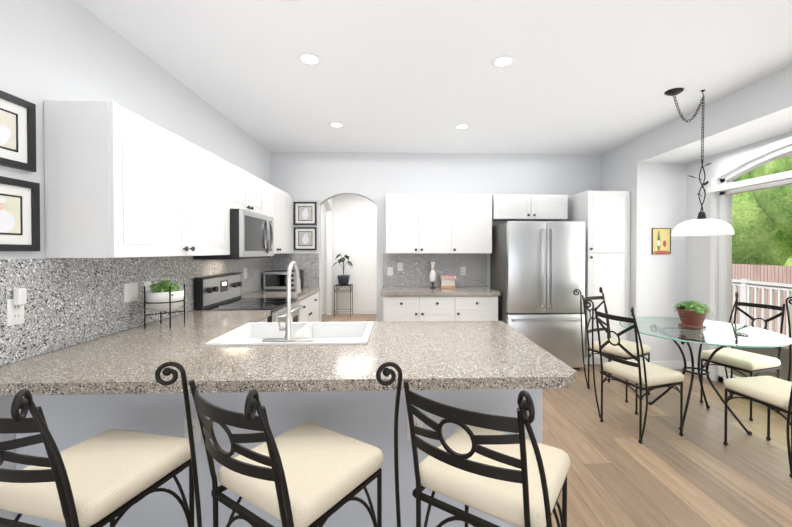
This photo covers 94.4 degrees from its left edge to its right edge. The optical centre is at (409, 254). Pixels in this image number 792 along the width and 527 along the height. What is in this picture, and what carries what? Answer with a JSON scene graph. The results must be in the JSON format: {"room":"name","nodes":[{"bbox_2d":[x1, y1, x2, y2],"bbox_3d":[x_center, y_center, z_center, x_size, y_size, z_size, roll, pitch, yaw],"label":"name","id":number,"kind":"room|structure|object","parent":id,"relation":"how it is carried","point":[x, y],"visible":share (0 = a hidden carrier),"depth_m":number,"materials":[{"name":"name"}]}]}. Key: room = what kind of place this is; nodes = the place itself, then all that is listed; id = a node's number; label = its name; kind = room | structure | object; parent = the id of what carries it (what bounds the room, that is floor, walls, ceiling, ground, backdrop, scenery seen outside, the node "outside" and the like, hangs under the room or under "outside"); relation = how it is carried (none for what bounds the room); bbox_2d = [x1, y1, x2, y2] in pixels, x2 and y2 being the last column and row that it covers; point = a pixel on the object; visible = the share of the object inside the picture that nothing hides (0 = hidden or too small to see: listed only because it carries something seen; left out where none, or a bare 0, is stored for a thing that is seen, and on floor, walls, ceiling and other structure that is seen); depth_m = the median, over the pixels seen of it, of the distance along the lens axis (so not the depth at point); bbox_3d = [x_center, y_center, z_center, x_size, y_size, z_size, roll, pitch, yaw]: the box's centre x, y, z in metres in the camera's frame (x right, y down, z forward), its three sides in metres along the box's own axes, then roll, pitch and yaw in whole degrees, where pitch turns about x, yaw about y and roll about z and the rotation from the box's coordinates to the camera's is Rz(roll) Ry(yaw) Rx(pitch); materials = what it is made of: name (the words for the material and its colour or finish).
{"room":"dining room and kitchen","nodes":[
{"label":"dining room and kitchen","id":0,"kind":"room"},
{"bbox_2d":[0,0,270,519],"bbox_3d":[-1.741,0.029,0.861,0.001,2.740,8.180,0,1,-2],"label":"wall","id":1,"kind":"structure","parent":0,"point":[65,50],"depth_m":2.00,"materials":[{"name":"white paint"}]},
{"bbox_2d":[0,90,35,171],"bbox_3d":[-1.750,-0.541,1.518,0.022,0.315,0.385,0,1,-2],"label":"framed picture","id":2,"kind":"object","parent":1,"relation":"attached to","point":[17,132],"visible":1,"depth_m":1.64},
{"bbox_2d":[0,176,39,250],"bbox_3d":[-1.751,-0.174,1.537,0.022,0.320,0.385,0,1,-2],"label":"framed picture","id":3,"kind":"object","parent":1,"relation":"attached to","point":[19,215],"visible":0.94,"depth_m":1.64},
{"bbox_2d":[44,100,231,257],"bbox_3d":[-1.627,-0.371,2.400,0.324,0.762,1.242,0,1,-2],"label":"upper cabinet","id":4,"kind":"object","parent":1,"relation":"attached to","point":[121,182],"depth_m":1.87,"materials":[{"name":"white wood"}]},
{"bbox_2d":[0,253,318,365],"bbox_3d":[-1.492,0.232,3.161,0.646,0.455,3.599,0,1,-2],"label":"backsplash","id":5,"kind":"structure","parent":1,"relation":"attached to","point":[72,301],"depth_m":2.02,"materials":[{"name":"grey stone"}]},
{"bbox_2d":[7,288,26,325],"bbox_3d":[-1.728,0.230,1.620,0.035,0.160,0.071,0,1,-2],"label":"electrical outlet plate","id":6,"kind":"object","parent":5,"relation":"attached to","point":[15,308],"depth_m":1.61,"materials":[{"name":"white plastic"}]},
{"bbox_2d":[124,282,137,302],"bbox_3d":[-1.765,0.240,2.323,0.008,0.116,0.117,0,1,-2],"label":"electrical outlet plate","id":7,"kind":"object","parent":5,"relation":"attached to","point":[130,289],"depth_m":2.31,"materials":[{"name":"white plastic"}]},
{"bbox_2d":[144,281,150,297],"bbox_3d":[-1.770,0.238,2.474,0.008,0.116,0.071,0,1,-2],"label":"electrical outlet plate","id":8,"kind":"object","parent":5,"relation":"attached to","point":[146,283],"depth_m":2.47,"materials":[{"name":"white plastic"}]},
{"bbox_2d":[244,268,246,278],"bbox_3d":[-1.823,0.206,4.058,0.008,0.116,0.071,0,1,-2],"label":"electrical outlet plate","id":9,"kind":"object","parent":5,"relation":"attached to","point":[245,269],"depth_m":4.05,"materials":[{"name":"white plastic"}]},
{"bbox_2d":[232,165,263,214],"bbox_3d":[-1.661,-0.575,3.400,0.324,0.374,0.762,0,1,-2],"label":"upper cabinet","id":10,"kind":"object","parent":1,"relation":"attached to","point":[247,189],"depth_m":3.36,"materials":[{"name":"white wood"}]},
{"bbox_2d":[193,209,273,258],"bbox_3d":[-1.579,-0.173,3.407,0.447,0.420,0.756,0,1,-2],"label":"microwave","id":11,"kind":"object","parent":10,"relation":"attached to","point":[251,235],"visible":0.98,"depth_m":3.17,"materials":[{"name":"silver metal"}]},
{"bbox_2d":[264,181,287,253],"bbox_3d":[-1.688,-0.390,4.209,0.324,0.762,0.851,0,1,-2],"label":"upper cabinet","id":12,"kind":"object","parent":1,"relation":"attached to","point":[275,199],"depth_m":4.26,"materials":[{"name":"white wood"}]},
{"bbox_2d":[288,194,293,252],"bbox_3d":[-1.706,-0.396,4.765,0.324,0.762,0.365,0,1,-2],"label":"upper cabinet","id":13,"kind":"object","parent":1,"relation":"attached to","point":[290,198],"depth_m":4.81,"materials":[{"name":"white wood"}]},
{"bbox_2d":[16,389,541,526],"bbox_3d":[-0.573,0.956,1.741,2.387,0.867,0.120,0,1,-2],"label":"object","id":14,"kind":"structure","parent":0,"point":[367,417],"depth_m":1.66,"materials":[{"name":"white paint"}]},
{"bbox_2d":[184,418,200,443],"bbox_3d":[-0.986,0.802,1.660,0.071,0.116,0.008,0,1,-2],"label":"electrical outlet plate","id":15,"kind":"object","parent":14,"relation":"attached to","point":[195,421],"depth_m":1.66,"materials":[{"name":"white plastic"}]},
{"bbox_2d":[407,415,422,439],"bbox_3d":[0.024,0.801,1.694,0.071,0.116,0.008,0,1,-2],"label":"electrical outlet plate","id":16,"kind":"object","parent":14,"relation":"attached to","point":[417,422],"depth_m":1.69,"materials":[{"name":"white plastic"}]},
{"bbox_2d":[321,194,376,314],"bbox_3d":[-0.753,-0.033,6.632,4.500,2.740,3.050,0,1,-2],"label":"wall","id":17,"kind":"structure","parent":0,"point":[349,225],"depth_m":8.14,"materials":[{"name":"white paint"}]},
{"bbox_2d":[322,310,376,313],"bbox_3d":[-0.804,1.274,8.163,4.500,0.095,0.014,0,1,-2],"label":"baseboard","id":18,"kind":"structure","parent":17,"relation":"attached to","point":[323,311],"depth_m":8.14,"materials":[{"name":"white wood"}]},
{"bbox_2d":[76,0,791,154],"bbox_3d":[0.527,-1.342,0.923,4.540,0.001,8.180,0,1,-2],"label":"ceiling","id":19,"kind":"structure","parent":0,"point":[590,77],"depth_m":2.62,"materials":[{"name":"white paint"}]},
{"bbox_2d":[296,52,321,65],"bbox_3d":[-0.697,-1.356,2.548,0.175,0.006,0.175,0,1,-8],"label":"recessed light","id":20,"kind":"object","parent":19,"relation":"in","point":[313,59],"depth_m":2.54,"materials":[{"name":"white"}]},
{"bbox_2d":[329,122,344,127],"bbox_3d":[-0.772,-1.370,3.881,0.175,0.006,0.175,0,1,-8],"label":"recessed light","id":21,"kind":"object","parent":19,"relation":"in","point":[333,124],"depth_m":3.87,"materials":[{"name":"white"}]},
{"bbox_2d":[454,124,469,128],"bbox_3d":[0.562,-1.371,3.925,0.175,0.006,0.175,0,1,-8],"label":"recessed light","id":22,"kind":"object","parent":19,"relation":"in","point":[459,126],"depth_m":3.92,"materials":[{"name":"white"}]},
{"bbox_2d":[491,55,515,67],"bbox_3d":[0.658,-1.356,2.578,0.175,0.006,0.175,0,1,-26],"label":"recessed light","id":23,"kind":"object","parent":19,"relation":"in","point":[503,61],"depth_m":2.57,"materials":[{"name":"white"}]},
{"bbox_2d":[664,88,733,235],"bbox_3d":[2.391,-0.763,3.052,0.503,1.203,0.410,0,1,-2],"label":"pendant lamp","id":24,"kind":"object","parent":19,"relation":"hanging from","point":[701,225],"visible":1,"depth_m":3.02,"materials":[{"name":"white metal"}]},
{"bbox_2d":[270,152,600,321],"bbox_3d":[0.389,-0.016,5.085,4.540,2.740,0.120,0,1,-2],"label":"wall","id":25,"kind":"structure","parent":0,"point":[320,178],"depth_m":5.00,"materials":[{"name":"white paint"}]},
{"bbox_2d":[294,202,316,224],"bbox_3d":[-1.413,-0.555,4.946,0.300,0.310,0.022,0,1,-2],"label":"picture","id":26,"kind":"object","parent":25,"relation":"attached to","point":[305,213],"visible":0.96,"depth_m":4.94,"materials":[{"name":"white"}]},
{"bbox_2d":[294,227,316,249],"bbox_3d":[-1.413,-0.215,4.949,0.300,0.310,0.022,0,1,-2],"label":"picture","id":27,"kind":"object","parent":25,"relation":"attached to","point":[305,238],"visible":1,"depth_m":4.95,"materials":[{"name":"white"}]},
{"bbox_2d":[386,194,457,252],"bbox_3d":[0.135,-0.397,4.837,0.895,0.762,0.343,0,1,-2],"label":"upper cabinet","id":28,"kind":"object","parent":25,"relation":"attached to","point":[438,223],"depth_m":4.67,"materials":[{"name":"white wood"}]},
{"bbox_2d":[383,253,486,286],"bbox_3d":[0.346,0.212,5.015,1.430,0.455,0.015,0,1,-2],"label":"backsplash","id":29,"kind":"structure","parent":25,"relation":"attached to","point":[416,271],"depth_m":5.01,"materials":[{"name":"grey stone"}]},
{"bbox_2d":[388,267,392,274],"bbox_3d":[-0.266,0.226,4.982,0.071,0.116,0.008,0,1,-2],"label":"electrical outlet plate","id":30,"kind":"object","parent":29,"relation":"attached to","point":[390,269],"depth_m":4.98,"materials":[{"name":"white plastic"}]},
{"bbox_2d":[398,262,402,270],"bbox_3d":[-0.132,0.166,4.986,0.071,0.116,0.008,0,1,-2],"label":"electrical outlet plate","id":31,"kind":"object","parent":29,"relation":"attached to","point":[400,264],"depth_m":4.98,"materials":[{"name":"white plastic"}]},
{"bbox_2d":[460,267,465,274],"bbox_3d":[0.728,0.226,5.015,0.071,0.116,0.008,0,1,-2],"label":"electrical outlet plate","id":32,"kind":"object","parent":29,"relation":"attached to","point":[462,269],"depth_m":5.01,"materials":[{"name":"white plastic"}]},
{"bbox_2d":[458,194,491,252],"bbox_3d":[0.762,-0.397,4.858,0.579,0.762,0.343,0,1,-2],"label":"upper cabinet","id":33,"kind":"object","parent":25,"relation":"attached to","point":[474,210],"depth_m":4.69,"materials":[{"name":"white wood"}]},
{"bbox_2d":[492,194,567,220],"bbox_3d":[1.553,-0.619,4.867,0.964,0.319,0.373,0,1,-2],"label":"upper cabinet","id":34,"kind":"object","parent":25,"relation":"attached to","point":[527,207],"visible":0.98,"depth_m":4.71,"materials":[{"name":"white wood"}]},
{"bbox_2d":[322,314,791,526],"bbox_3d":[0.282,1.380,2.604,6.500,0.001,11.700,0,1,-2],"label":"floor","id":35,"kind":"structure","parent":0,"point":[698,473],"depth_m":2.49,"materials":[{"name":"brown wood"}]},
{"bbox_2d":[0,389,195,526],"bbox_3d":[-1.038,0.854,1.138,0.483,1.086,0.551,0,1,13],"label":"bar stool","id":36,"kind":"object","parent":35,"relation":"on","point":[102,479],"visible":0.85,"depth_m":1.07,"materials":[{"name":"beige fabric"}]},
{"bbox_2d":[194,272,302,321],"bbox_3d":[-1.438,0.779,3.422,0.716,1.185,0.758,0,1,-2],"label":"range","id":37,"kind":"object","parent":35,"relation":"on","point":[218,292],"visible":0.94,"depth_m":3.29,"materials":[{"name":"silver metal"}]},
{"bbox_2d":[155,361,383,526],"bbox_3d":[-0.400,0.854,1.169,0.483,1.086,0.551,0,1,33],"label":"bar stool","id":38,"kind":"object","parent":35,"relation":"on","point":[307,474],"visible":1,"depth_m":1.09,"materials":[{"name":"black metal"}]},
{"bbox_2d":[300,291,318,321],"bbox_3d":[-1.531,0.928,4.386,0.650,0.868,1.162,0,1,-2],"label":"base cabinet","id":39,"kind":"object","parent":35,"relation":"on","point":[309,310],"depth_m":4.46,"materials":[{"name":"white wood"}]},
{"bbox_2d":[96,323,245,338],"bbox_3d":[-1.419,0.493,2.176,0.727,0.045,0.480,0,1,-2],"label":"countertop","id":40,"kind":"structure","parent":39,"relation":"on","point":[152,330],"depth_m":2.24,"materials":[{"name":"beige stone"}]},
{"bbox_2d":[151,319,262,322],"bbox_3d":[-0.571,0.490,2.496,2.442,0.045,0.080,0,1,-2],"label":"countertop","id":41,"kind":"structure","parent":39,"relation":"on","point":[163,320],"depth_m":2.59,"materials":[{"name":"beige stone"}]},
{"bbox_2d":[144,280,184,328],"bbox_3d":[-1.602,0.317,2.400,0.222,0.301,0.222,0,1,-2],"label":"plant stand","id":42,"kind":"object","parent":41,"relation":"on","point":[167,296],"visible":1,"depth_m":2.33,"materials":[{"name":"white ceramic"}]},
{"bbox_2d":[165,310,270,318],"bbox_3d":[-1.472,0.487,2.784,0.660,0.045,0.500,0,1,-2],"label":"countertop","id":43,"kind":"structure","parent":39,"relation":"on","point":[194,314],"depth_m":2.83,"materials":[{"name":"beige stone"}]},
{"bbox_2d":[241,287,319,299],"bbox_3d":[-1.526,0.470,4.381,0.657,0.045,1.163,0,1,-2],"label":"countertop","id":44,"kind":"structure","parent":39,"relation":"on","point":[305,291],"depth_m":4.22,"materials":[{"name":"beige stone"}]},
{"bbox_2d":[264,270,303,289],"bbox_3d":[-1.603,0.326,4.659,0.410,0.236,0.346,0,1,-2],"label":"toaster oven","id":45,"kind":"object","parent":44,"relation":"on","point":[275,279],"visible":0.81,"depth_m":4.52,"materials":[{"name":"silver metal"}]},
{"bbox_2d":[0,339,576,395],"bbox_3d":[-0.544,0.498,1.680,2.442,0.045,0.570,0,1,-2],"label":"countertop","id":46,"kind":"structure","parent":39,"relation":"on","point":[447,355],"depth_m":1.55,"materials":[{"name":"beige stone"}]},
{"bbox_2d":[262,261,314,341],"bbox_3d":[-0.650,0.248,2.042,0.270,0.421,0.232,0,1,-2],"label":"faucet","id":47,"kind":"object","parent":46,"relation":"on","point":[287,328],"visible":1,"depth_m":1.95,"materials":[{"name":"silver metal"}]},
{"bbox_2d":[204,322,373,345],"bbox_3d":[-0.655,0.553,2.194,0.840,0.190,0.560,0,1,-2],"label":"sink","id":48,"kind":"object","parent":46,"relation":"in","point":[321,333],"visible":0.38,"depth_m":2.42,"materials":[{"name":"white ceramic"}]},
{"bbox_2d":[369,321,527,338],"bbox_3d":[0.202,0.493,2.230,0.915,0.045,0.480,0,1,-2],"label":"countertop","id":49,"kind":"structure","parent":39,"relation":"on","point":[402,329],"depth_m":2.27,"materials":[{"name":"beige stone"}]},
{"bbox_2d":[333,253,352,317],"bbox_3d":[-1.450,0.649,7.860,0.490,1.351,0.456,0,1,-2],"label":"potted plant","id":50,"kind":"object","parent":35,"relation":"on","point":[343,279],"visible":1,"depth_m":7.77,"materials":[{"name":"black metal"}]},
{"bbox_2d":[383,296,462,321],"bbox_3d":[0.130,0.924,4.706,0.915,0.868,0.634,0,1,-2],"label":"base cabinet","id":51,"kind":"object","parent":35,"relation":"on","point":[438,308],"depth_m":4.39,"materials":[{"name":"white wood"}]},
{"bbox_2d":[381,287,499,295],"bbox_3d":[0.357,0.466,4.697,1.430,0.045,0.657,0,1,-2],"label":"countertop","id":52,"kind":"structure","parent":51,"relation":"on","point":[436,291],"depth_m":4.43,"materials":[{"name":"beige stone"}]},
{"bbox_2d":[430,261,435,288],"bbox_3d":[0.299,0.266,4.794,0.084,0.352,0.082,0,1,-2],"label":"chef figurine","id":53,"kind":"object","parent":52,"relation":"on","point":[432,276],"visible":1,"depth_m":4.77,"materials":[{"name":"white ceramic"}]},
{"bbox_2d":[440,275,455,287],"bbox_3d":[0.503,0.360,4.822,0.200,0.164,0.100,0,1,-2],"label":"box","id":54,"kind":"object","parent":52,"relation":"on","point":[447,281],"visible":1,"depth_m":4.80,"materials":[{"name":"cardboard"}]},
{"bbox_2d":[376,362,569,526],"bbox_3d":[0.240,0.854,1.161,0.483,1.086,0.550,0,1,34],"label":"bar stool","id":55,"kind":"object","parent":35,"relation":"on","point":[477,461],"visible":1,"depth_m":1.05,"materials":[{"name":"beige fabric"}]},
{"bbox_2d":[463,296,497,320],"bbox_3d":[0.767,0.924,4.727,0.579,0.868,0.634,0,1,-2],"label":"base cabinet","id":56,"kind":"object","parent":35,"relation":"on","point":[475,308],"depth_m":4.41,"materials":[{"name":"white wood"}]},
{"bbox_2d":[490,221,584,369],"bbox_3d":[1.567,0.485,4.599,0.908,1.748,0.880,0,1,-2],"label":"refrigerator","id":57,"kind":"object","parent":35,"relation":"on","point":[537,273],"visible":0.85,"depth_m":4.22,"materials":[{"name":"grey metal"}]},
{"bbox_2d":[564,191,630,363],"bbox_3d":[2.405,0.290,4.753,0.527,2.134,0.678,0,1,-2],"label":"pantry cabinet","id":58,"kind":"object","parent":35,"relation":"on","point":[604,216],"visible":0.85,"depth_m":4.44,"materials":[{"name":"white wood"}]},
{"bbox_2d":[573,287,650,402],"bbox_3d":[2.044,0.864,3.708,0.493,1.011,0.560,0,1,-30],"label":"dining chair","id":59,"kind":"object","parent":35,"relation":"on","point":[617,351],"visible":0.75,"depth_m":3.72,"materials":[{"name":"black metal"}]},
{"bbox_2d":[583,299,683,443],"bbox_3d":[1.758,0.873,2.880,0.560,1.011,0.493,0,1,-18],"label":"dining chair","id":60,"kind":"object","parent":35,"relation":"on","point":[649,376],"visible":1,"depth_m":2.77,"materials":[{"name":"black metal"}]},
{"bbox_2d":[619,317,791,434],"bbox_3d":[2.398,1.001,3.071,1.120,0.760,1.120,0,1,-2],"label":"dining table","id":61,"kind":"object","parent":35,"relation":"on","point":[744,333],"visible":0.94,"depth_m":2.97,"materials":[{"name":"clear glass"}]},
{"bbox_2d":[673,300,713,328],"bbox_3d":[2.415,0.507,3.129,0.260,0.227,0.294,0,1,-2],"label":"pot","id":62,"kind":"object","parent":61,"relation":"on","point":[691,315],"visible":1,"depth_m":3.08,"materials":[{"name":"ceramic"}]},
{"bbox_2d":[700,292,791,420],"bbox_3d":[3.006,0.869,3.290,0.560,1.011,0.493,0,1,-19],"label":"dining chair","id":63,"kind":"object","parent":35,"relation":"on","point":[731,358],"visible":0.67,"depth_m":3.19,"materials":[{"name":"beige fabric"}]},
{"bbox_2d":[723,376,791,477],"bbox_3d":[2.519,0.878,2.426,0.493,1.011,0.560,0,1,-10],"label":"dining chair","id":64,"kind":"object","parent":35,"relation":"on","point":[773,393],"visible":1,"depth_m":2.48,"materials":[{"name":"black metal"}]},
{"bbox_2d":[636,163,686,360],"bbox_3d":[2.985,0.139,4.349,0.600,2.445,0.001,0,1,-2],"label":"wall","id":65,"kind":"structure","parent":0,"point":[661,278],"depth_m":4.35,"materials":[{"name":"white paint"}]},
{"bbox_2d":[652,228,670,253],"bbox_3d":[2.978,-0.158,4.338,0.225,0.310,0.012,0,1,-2],"label":"picture","id":66,"kind":"object","parent":65,"relation":"attached to","point":[661,240],"visible":1,"depth_m":4.34,"materials":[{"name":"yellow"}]},
{"bbox_2d":[646,361,683,368],"bbox_3d":[2.978,1.314,4.355,0.614,0.095,0.014,0,1,-2],"label":"baseboard","id":67,"kind":"structure","parent":65,"relation":"attached to","point":[674,364],"depth_m":4.35,"materials":[{"name":"white wood"}]},
{"bbox_2d":[601,65,791,341],"bbox_3d":[2.796,0.027,1.013,0.001,2.740,8.180,0,1,-2],"label":"wall","id":68,"kind":"structure","parent":0,"point":[768,95],"depth_m":3.63,"materials":[{"name":"white paint"}]},
{"bbox_2d":[638,106,791,162],"bbox_3d":[3.033,-1.068,2.904,0.600,0.001,2.867,0,1,-2],"label":"ceiling","id":69,"kind":"structure","parent":0,"point":[777,123],"depth_m":3.39,"materials":[{"name":"white paint"}]},
{"bbox_2d":[685,132,791,380],"bbox_3d":[3.393,0.154,2.929,0.120,2.445,2.867,0,1,-2],"label":"wall","id":70,"kind":"structure","parent":0,"point":[697,268],"depth_m":4.12,"materials":[{"name":"white paint"}]},
{"bbox_2d":[686,361,708,377],"bbox_3d":[3.285,1.316,4.173,0.014,0.095,0.325,0,1,-2],"label":"baseboard","id":71,"kind":"structure","parent":70,"relation":"attached to","point":[688,363],"depth_m":4.22,"materials":[{"name":"white"}]},
{"bbox_2d":[709,136,791,409],"bbox_3d":[3.371,0.171,2.990,0.120,2.410,2.020,0,1,-2],"label":"window","id":72,"kind":"structure","parent":70,"relation":"in","point":[725,257],"depth_m":3.86,"materials":[{"name":"white"}]},
{"bbox_2d":[707,170,791,192],"bbox_3d":[3.277,-0.684,2.975,0.063,0.060,1.985,0,1,-2],"label":"blind valance","id":73,"kind":"object","parent":72,"relation":"attached to","point":[786,175],"visible":1,"depth_m":3.46,"materials":[{"name":"white"}]},
{"label":"outside","id":74,"kind":"structure","parent":0,"visible":0},
{"bbox_2d":[731,279,791,381],"bbox_3d":[4.691,0.955,4.498,2.560,1.050,11.000,0,1,-2],"label":"railing","id":75,"kind":"object","parent":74,"point":[743,284],"depth_m":5.71,"materials":[{"name":"white wood"}]},
{"label":"yard","id":76,"kind":"structure","parent":74,"visible":0},
{"bbox_2d":[731,264,791,336],"bbox_3d":[8.877,1.396,8.144,0.050,2.250,28.000,0,1,-2],"label":"fence","id":77,"kind":"object","parent":76,"relation":"on","point":[761,272],"depth_m":9.11,"materials":[{"name":"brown wood"}]},
{"bbox_2d":[732,156,791,265],"bbox_3d":[10.385,-3.700,10.142,3.000,12.000,40.000,0,1,-2],"label":"trees","id":78,"kind":"object","parent":76,"relation":"on","point":[757,247],"depth_m":10.64,"materials":[{"name":"green plant"}]}
]}

